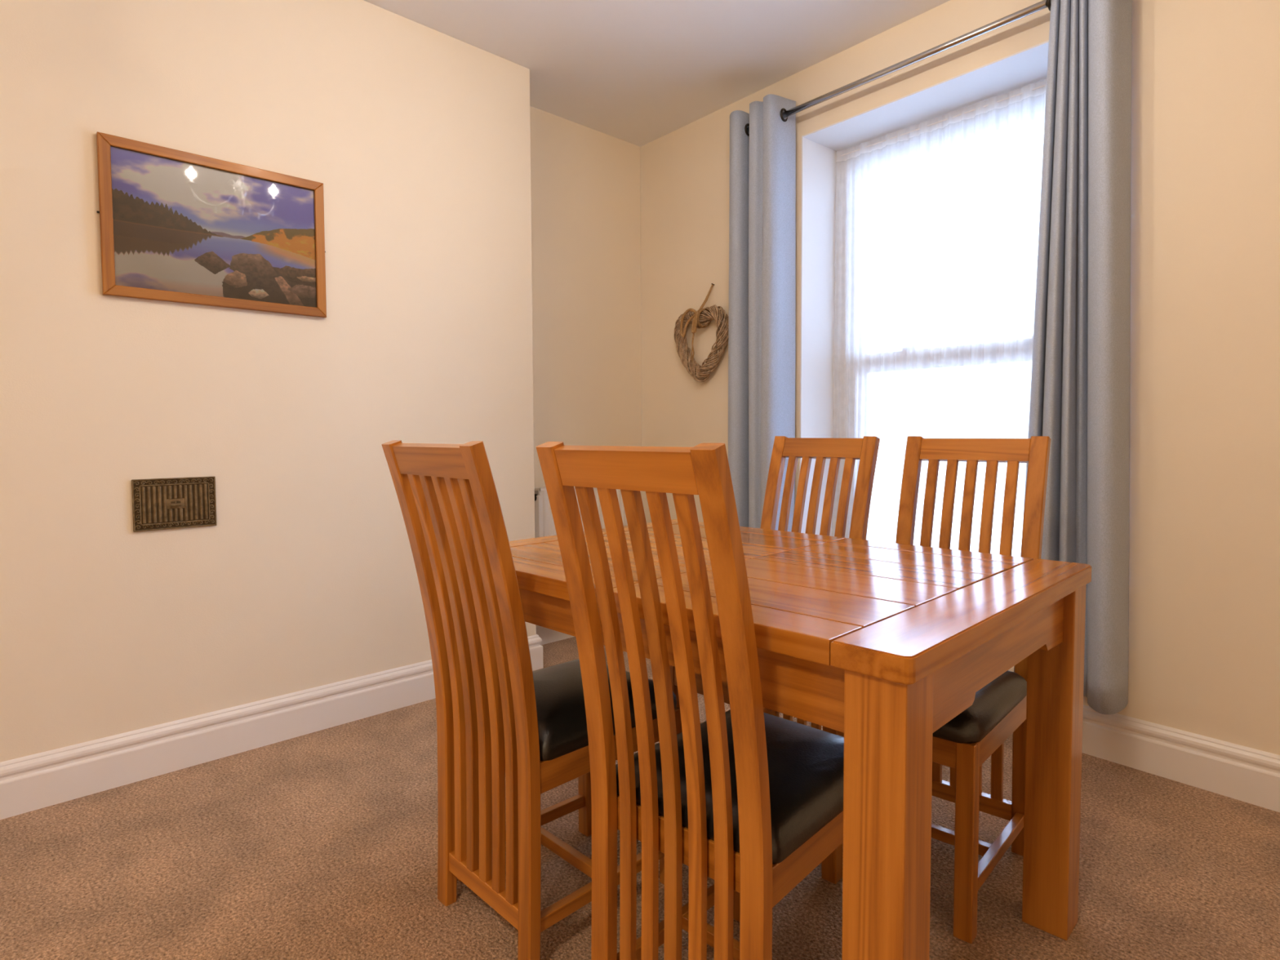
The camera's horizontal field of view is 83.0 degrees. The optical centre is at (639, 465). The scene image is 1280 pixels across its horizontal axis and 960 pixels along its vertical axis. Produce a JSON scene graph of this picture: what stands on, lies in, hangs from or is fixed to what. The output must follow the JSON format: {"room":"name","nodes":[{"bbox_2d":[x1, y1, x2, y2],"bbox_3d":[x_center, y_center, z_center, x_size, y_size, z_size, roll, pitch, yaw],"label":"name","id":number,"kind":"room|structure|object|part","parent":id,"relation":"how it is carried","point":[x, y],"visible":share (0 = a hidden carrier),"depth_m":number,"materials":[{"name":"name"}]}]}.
{"room":"dining room","nodes":[
{"label":"dining room","id":0,"kind":"room"},
{"bbox_2d":[0,0,536,762],"bbox_3d":[-1.952,-0.343,2.041,3.713,2.614,0.413,-3,4,-44],"label":"wall","id":1,"kind":"structure","parent":0,"point":[416,136],"depth_m":2.37,"materials":[{"name":"beige paint"}]},
{"bbox_2d":[131,476,217,532],"bbox_3d":[-1.442,0.116,2.248,0.222,0.158,0.019,-3,4,-44],"label":"air vent","id":2,"kind":"object","parent":1,"relation":"in","point":[175,503],"visible":1,"depth_m":2.25,"materials":[{"name":"brown metal"}]},
{"bbox_3d":[-1.444,0.117,2.250,0.061,0.030,0.004,-3,4,-44],"label":"slider plate","id":3,"kind":"part","parent":2,"relation":"part of","materials":[{"name":"brown metal"}]},
{"bbox_2d":[96,131,326,317],"bbox_3d":[-1.335,-0.741,2.313,0.646,0.462,0.019,-3,4,-44],"label":"framed picture","id":4,"kind":"object","parent":1,"relation":"attached to","point":[178,226],"visible":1,"depth_m":2.28,"materials":[{"name":"brown wood"}]},
{"bbox_3d":[-1.553,-0.731,2.104,0.030,0.462,0.018,-3,4,-44],"label":"frame rail","id":5,"kind":"part","parent":4,"relation":"part of","materials":[{"name":"brown wood"}]},
{"bbox_3d":[-1.335,-0.957,2.303,0.634,0.030,0.018,-3,4,-44],"label":"frame rail","id":6,"kind":"part","parent":4,"relation":"part of","materials":[{"name":"brown wood"}]},
{"bbox_3d":[-1.333,-0.525,2.323,0.634,0.030,0.018,-3,4,-44],"label":"frame rail","id":7,"kind":"part","parent":4,"relation":"part of","materials":[{"name":"brown wood"}]},
{"bbox_3d":[-1.116,-0.752,2.521,0.030,0.462,0.018,-3,4,-44],"label":"frame rail","id":8,"kind":"part","parent":4,"relation":"part of","materials":[{"name":"brown wood"}]},
{"bbox_2d":[0,625,573,819],"bbox_3d":[-1.524,0.870,2.404,4.548,0.152,0.313,-3,4,-44],"label":"baseboard","id":9,"kind":"structure","parent":1,"relation":"attached to","point":[33,782],"depth_m":2.32,"materials":[{"name":"white paint"}]},
{"bbox_2d":[529,106,641,496],"bbox_3d":[-0.481,-0.424,3.645,1.234,2.614,0.120,-3,4,-44],"label":"wall","id":10,"kind":"structure","parent":0,"point":[585,181],"depth_m":3.73,"materials":[{"name":"beige paint"}]},
{"bbox_2d":[0,636,1279,959],"bbox_3d":[-0.001,1.062,0.853,4.800,0.100,4.870,-3,4,-44],"label":"floor","id":11,"kind":"structure","parent":0,"point":[322,844],"depth_m":1.72,"materials":[{"name":"carpet"}]},
{"bbox_2d":[381,440,680,959],"bbox_3d":[-0.217,0.459,1.599,0.553,1.036,0.357,-3,4,-44],"label":"dining chair","id":12,"kind":"object","parent":11,"relation":"on","point":[509,734],"visible":0.89,"depth_m":1.46,"materials":[{"name":"brown wood"}]},
{"bbox_3d":[-0.474,0.462,1.571,0.143,1.036,0.041,-3,4,-44],"label":"post","id":13,"kind":"part","parent":12,"relation":"part of","materials":[{"name":"brown wood"}]},
{"bbox_3d":[-0.401,-0.012,1.401,0.038,0.064,0.275,-3,4,-44],"label":"rail","id":14,"kind":"part","parent":12,"relation":"part of","materials":[{"name":"brown wood"}]},
{"bbox_3d":[-0.322,0.883,1.516,0.022,0.042,0.275,-3,4,-44],"label":"rail","id":15,"kind":"part","parent":12,"relation":"part of","materials":[{"name":"brown wood"}]},
{"bbox_3d":[-0.255,0.471,1.343,0.143,1.036,0.041,-3,4,-44],"label":"post","id":16,"kind":"part","parent":12,"relation":"part of","materials":[{"name":"brown wood"}]},
{"bbox_3d":[-0.137,0.757,1.895,0.037,0.414,0.037,-3,4,-44],"label":"leg","id":17,"kind":"part","parent":12,"relation":"part of","materials":[{"name":"brown wood"}]},
{"bbox_3d":[-0.069,0.593,1.524,0.022,0.060,0.369,2,4,45],"label":"seat rail","id":18,"kind":"part","parent":12,"relation":"part of","materials":[{"name":"brown wood"}]},
{"bbox_2d":[532,658,676,760],"bbox_3d":[-0.164,0.525,1.653,0.408,0.075,0.356,-3,4,-44],"label":"seat cushion","id":19,"kind":"object","parent":12,"relation":"on","point":[561,727],"depth_m":1.51,"materials":[{"name":"black leather"}]},
{"bbox_3d":[0.070,0.766,1.680,0.037,0.414,0.037,-3,4,-44],"label":"leg","id":20,"kind":"part","parent":12,"relation":"part of","materials":[{"name":"brown wood"}]},
{"bbox_2d":[534,486,627,537],"bbox_3d":[-0.301,0.488,3.699,0.685,0.785,0.104,-3,4,-44],"label":"radiator","id":21,"kind":"object","parent":11,"relation":"on","point":[544,526],"visible":0.11,"depth_m":3.48,"materials":[{"name":"white metal"}]},
{"bbox_3d":[-0.497,0.440,3.495,0.024,0.600,0.074,-3,4,-44],"label":"panel","id":22,"kind":"part","parent":21,"relation":"part of","materials":[{"name":"white metal"}]},
{"bbox_2d":[534,486,574,490],"bbox_3d":[-0.293,0.102,3.671,0.570,0.012,0.074,-3,4,-44],"label":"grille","id":23,"kind":"object","parent":21,"relation":"attached to","point":[544,488],"depth_m":3.47,"materials":[{"name":"white metal"}]},
{"bbox_2d":[536,441,844,959],"bbox_3d":[0.153,0.474,1.260,0.357,1.036,0.553,2,4,43],"label":"dining chair","id":24,"kind":"object","parent":11,"relation":"on","point":[749,799],"visible":0.93,"depth_m":1.12,"materials":[{"name":"brown wood"}]},
{"bbox_3d":[-0.102,0.477,1.218,0.041,1.036,0.143,2,4,43],"label":"post","id":25,"kind":"part","parent":24,"relation":"part of","materials":[{"name":"brown wood"}]},
{"bbox_3d":[-0.022,0.003,1.053,0.275,0.064,0.038,2,4,43],"label":"rail","id":26,"kind":"part","parent":24,"relation":"part of","materials":[{"name":"brown wood"}]},
{"bbox_3d":[0.069,0.612,1.176,0.333,0.059,0.018,2,4,43],"label":"seat rail","id":27,"kind":"part","parent":24,"relation":"part of","materials":[{"name":"brown wood"}]},
{"bbox_2d":[615,710,844,864],"bbox_3d":[0.203,0.539,1.316,0.356,0.075,0.408,2,4,43],"label":"seat cushion","id":28,"kind":"object","parent":24,"relation":"on","point":[806,763],"depth_m":1.20,"materials":[{"name":"black leather"}]},
{"bbox_3d":[0.129,0.486,1.003,0.041,1.036,0.143,2,4,43],"label":"post","id":29,"kind":"part","parent":24,"relation":"part of","materials":[{"name":"brown wood"}]},
{"bbox_3d":[0.217,0.771,1.560,0.037,0.414,0.037,2,4,43],"label":"leg","id":30,"kind":"part","parent":24,"relation":"part of","materials":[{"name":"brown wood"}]},
{"bbox_3d":[0.305,0.607,1.193,0.022,0.060,0.369,2,4,42],"label":"seat rail","id":31,"kind":"part","parent":24,"relation":"part of","materials":[{"name":"brown wood"}]},
{"bbox_2d":[457,519,1091,959],"bbox_3d":[0.226,0.589,1.633,1.172,0.770,0.872,2,4,45],"label":"dining table","id":32,"kind":"object","parent":11,"relation":"on","point":[878,644],"visible":0.59,"depth_m":1.17,"materials":[{"name":"brown wood"}]},
{"bbox_3d":[0.335,0.637,0.986,0.086,0.734,0.084,2,4,45],"label":"leg","id":33,"kind":"part","parent":32,"relation":"part of","materials":[{"name":"brown wood"}]},
{"bbox_3d":[0.876,0.609,1.532,0.086,0.734,0.084,2,4,45],"label":"leg","id":34,"kind":"part","parent":32,"relation":"part of","materials":[{"name":"brown wood"}]},
{"bbox_2d":[669,435,879,732],"bbox_3d":[0.379,0.435,2.070,0.553,1.036,0.357,-3,4,-43],"label":"dining chair","id":35,"kind":"object","parent":11,"relation":"on","point":[865,450],"visible":0.25,"depth_m":2.18,"materials":[{"name":"brown wood"}]},
{"bbox_3d":[0.094,0.750,2.021,0.037,0.414,0.037,-3,4,-43],"label":"leg","id":36,"kind":"part","parent":35,"relation":"part of","materials":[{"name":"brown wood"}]},
{"bbox_3d":[0.192,0.577,1.900,0.022,0.059,0.264,-3,4,-43],"label":"seat rail","id":37,"kind":"part","parent":35,"relation":"part of","materials":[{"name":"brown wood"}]},
{"bbox_3d":[0.299,0.759,1.803,0.037,0.414,0.037,-3,4,-43],"label":"leg","id":38,"kind":"part","parent":35,"relation":"part of","materials":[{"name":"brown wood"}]},
{"bbox_3d":[0.420,0.423,2.325,0.143,1.036,0.041,-3,4,-43],"label":"post","id":39,"kind":"part","parent":35,"relation":"part of","materials":[{"name":"brown wood"}]},
{"bbox_3d":[0.561,-0.054,2.220,0.038,0.064,0.275,-3,4,-43],"label":"rail","id":40,"kind":"part","parent":35,"relation":"part of","materials":[{"name":"brown wood"}]},
{"bbox_3d":[0.636,0.433,2.094,0.143,1.036,0.041,-3,4,-43],"label":"post","id":41,"kind":"part","parent":35,"relation":"part of","materials":[{"name":"brown wood"}]},
{"bbox_2d":[821,435,1050,943],"bbox_3d":[0.728,0.447,1.769,0.357,1.036,0.553,2,4,41],"label":"dining chair","id":42,"kind":"object","parent":11,"relation":"on","point":[997,711],"visible":0.44,"depth_m":1.79,"materials":[{"name":"brown wood"}]},
{"bbox_3d":[0.451,0.763,1.693,0.037,0.414,0.037,2,4,41],"label":"leg","id":43,"kind":"part","parent":42,"relation":"part of","materials":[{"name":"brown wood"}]},
{"bbox_3d":[0.559,0.590,1.582,0.264,0.059,0.022,2,4,41],"label":"seat rail","id":44,"kind":"part","parent":42,"relation":"part of","materials":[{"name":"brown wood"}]},
{"bbox_3d":[0.745,0.435,2.027,0.041,1.036,0.143,2,4,41],"label":"post","id":45,"kind":"part","parent":42,"relation":"part of","materials":[{"name":"brown wood"}]},
{"bbox_3d":[0.675,0.772,1.496,0.037,0.414,0.037,2,4,41],"label":"leg","id":46,"kind":"part","parent":42,"relation":"part of","materials":[{"name":"brown wood"}]},
{"bbox_3d":[0.828,0.860,1.900,0.275,0.042,0.022,2,4,41],"label":"rail","id":47,"kind":"part","parent":42,"relation":"part of","materials":[{"name":"brown wood"}]},
{"bbox_3d":[0.893,-0.042,1.936,0.275,0.064,0.038,2,4,41],"label":"rail","id":48,"kind":"part","parent":42,"relation":"part of","materials":[{"name":"brown wood"}]},
{"bbox_2d":[933,670,1026,743],"bbox_3d":[0.680,0.518,1.718,0.356,0.075,0.408,2,4,41],"label":"seat cushion","id":49,"kind":"object","parent":42,"relation":"on","point":[995,704],"depth_m":1.55,"materials":[{"name":"black leather"}]},
{"bbox_3d":[0.816,0.585,1.631,0.022,0.060,0.369,2,4,43],"label":"seat rail","id":50,"kind":"part","parent":42,"relation":"part of","materials":[{"name":"brown wood"}]},
{"bbox_3d":[0.982,0.444,1.818,0.041,1.036,0.143,2,4,41],"label":"post","id":51,"kind":"part","parent":42,"relation":"part of","materials":[{"name":"brown wood"}]},
{"bbox_2d":[364,0,950,146],"bbox_3d":[-0.013,-1.649,0.727,4.800,0.100,4.870,-3,4,-44],"label":"ceiling","id":52,"kind":"structure","parent":0,"point":[637,73],"depth_m":2.91,"materials":[{"name":"white paint"}]},
{"bbox_2d":[640,0,1279,755],"bbox_3d":[1.691,-0.374,2.353,0.420,2.614,5.020,-2,3,-40],"label":"wall","id":53,"kind":"structure","parent":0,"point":[1204,642],"depth_m":2.15,"materials":[{"name":"beige paint"}]},
{"bbox_2d":[674,283,728,382],"bbox_3d":[0.297,-0.660,3.599,0.115,0.483,0.379,-2,3,-40],"label":"heart","id":54,"kind":"object","parent":53,"relation":"hanging from","point":[695,319],"visible":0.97,"depth_m":3.57,"materials":[{"name":"brown wicker"}]},
{"bbox_3d":[0.323,-0.826,3.567,0.083,0.141,0.013,-1,3,-15],"label":"hanging cord","id":55,"kind":"part","parent":54,"relation":"part of","materials":[{"name":"brown fabric"}]},
{"bbox_2d":[746,0,1051,133],"bbox_3d":[1.012,-1.466,2.696,0.107,0.080,1.710,-2,3,-40],"label":"curtain rod","id":56,"kind":"object","parent":53,"relation":"attached to","point":[1042,5],"visible":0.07,"depth_m":2.61,"materials":[{"name":"silver metal"}]},
{"bbox_2d":[728,93,795,531],"bbox_3d":[0.527,-0.446,3.267,0.155,2.282,0.314,-2,3,-40],"label":"curtain","id":57,"kind":"object","parent":56,"relation":"hanging from","point":[762,319],"visible":0.77,"depth_m":3.17,"materials":[{"name":"grey fabric"}]},
{"bbox_2d":[1013,0,1132,714],"bbox_3d":[1.349,-0.403,2.281,0.162,2.282,0.352,-2,3,-40],"label":"curtain","id":58,"kind":"object","parent":56,"relation":"hanging from","point":[1080,390],"visible":0.79,"depth_m":2.21,"materials":[{"name":"grey fabric"}]},
{"bbox_2d":[800,40,1048,536],"bbox_3d":[1.241,-0.436,2.847,0.430,1.975,1.218,-2,3,-40],"label":"window","id":59,"kind":"structure","parent":53,"relation":"attached to","point":[1017,70],"depth_m":3.20,"materials":[{"name":"white paint"}]},
{"bbox_3d":[0.824,-0.454,3.288,0.300,1.975,0.006,-2,3,-40],"label":"reveal panel","id":60,"kind":"part","parent":59,"relation":"part of","materials":[{"name":"white paint"}]},
{"bbox_3d":[1.210,-1.418,2.779,0.300,0.006,1.206,-2,3,-40],"label":"reveal panel","id":61,"kind":"part","parent":59,"relation":"part of","materials":[{"name":"white paint"}]},
{"bbox_2d":[831,78,1046,556],"bbox_3d":[1.286,-0.461,2.884,0.051,1.901,1.206,-2,3,-40],"label":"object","id":62,"kind":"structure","parent":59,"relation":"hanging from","point":[936,231],"depth_m":2.95,"materials":[{"name":"white fabric"}]},
{"bbox_2d":[1081,705,1279,812],"bbox_3d":[1.518,0.863,2.280,0.025,0.152,4.650,-2,3,-40],"label":"baseboard","id":63,"kind":"structure","parent":53,"relation":"attached to","point":[1245,774],"depth_m":2.15,"materials":[{"name":"white paint"}]}
]}

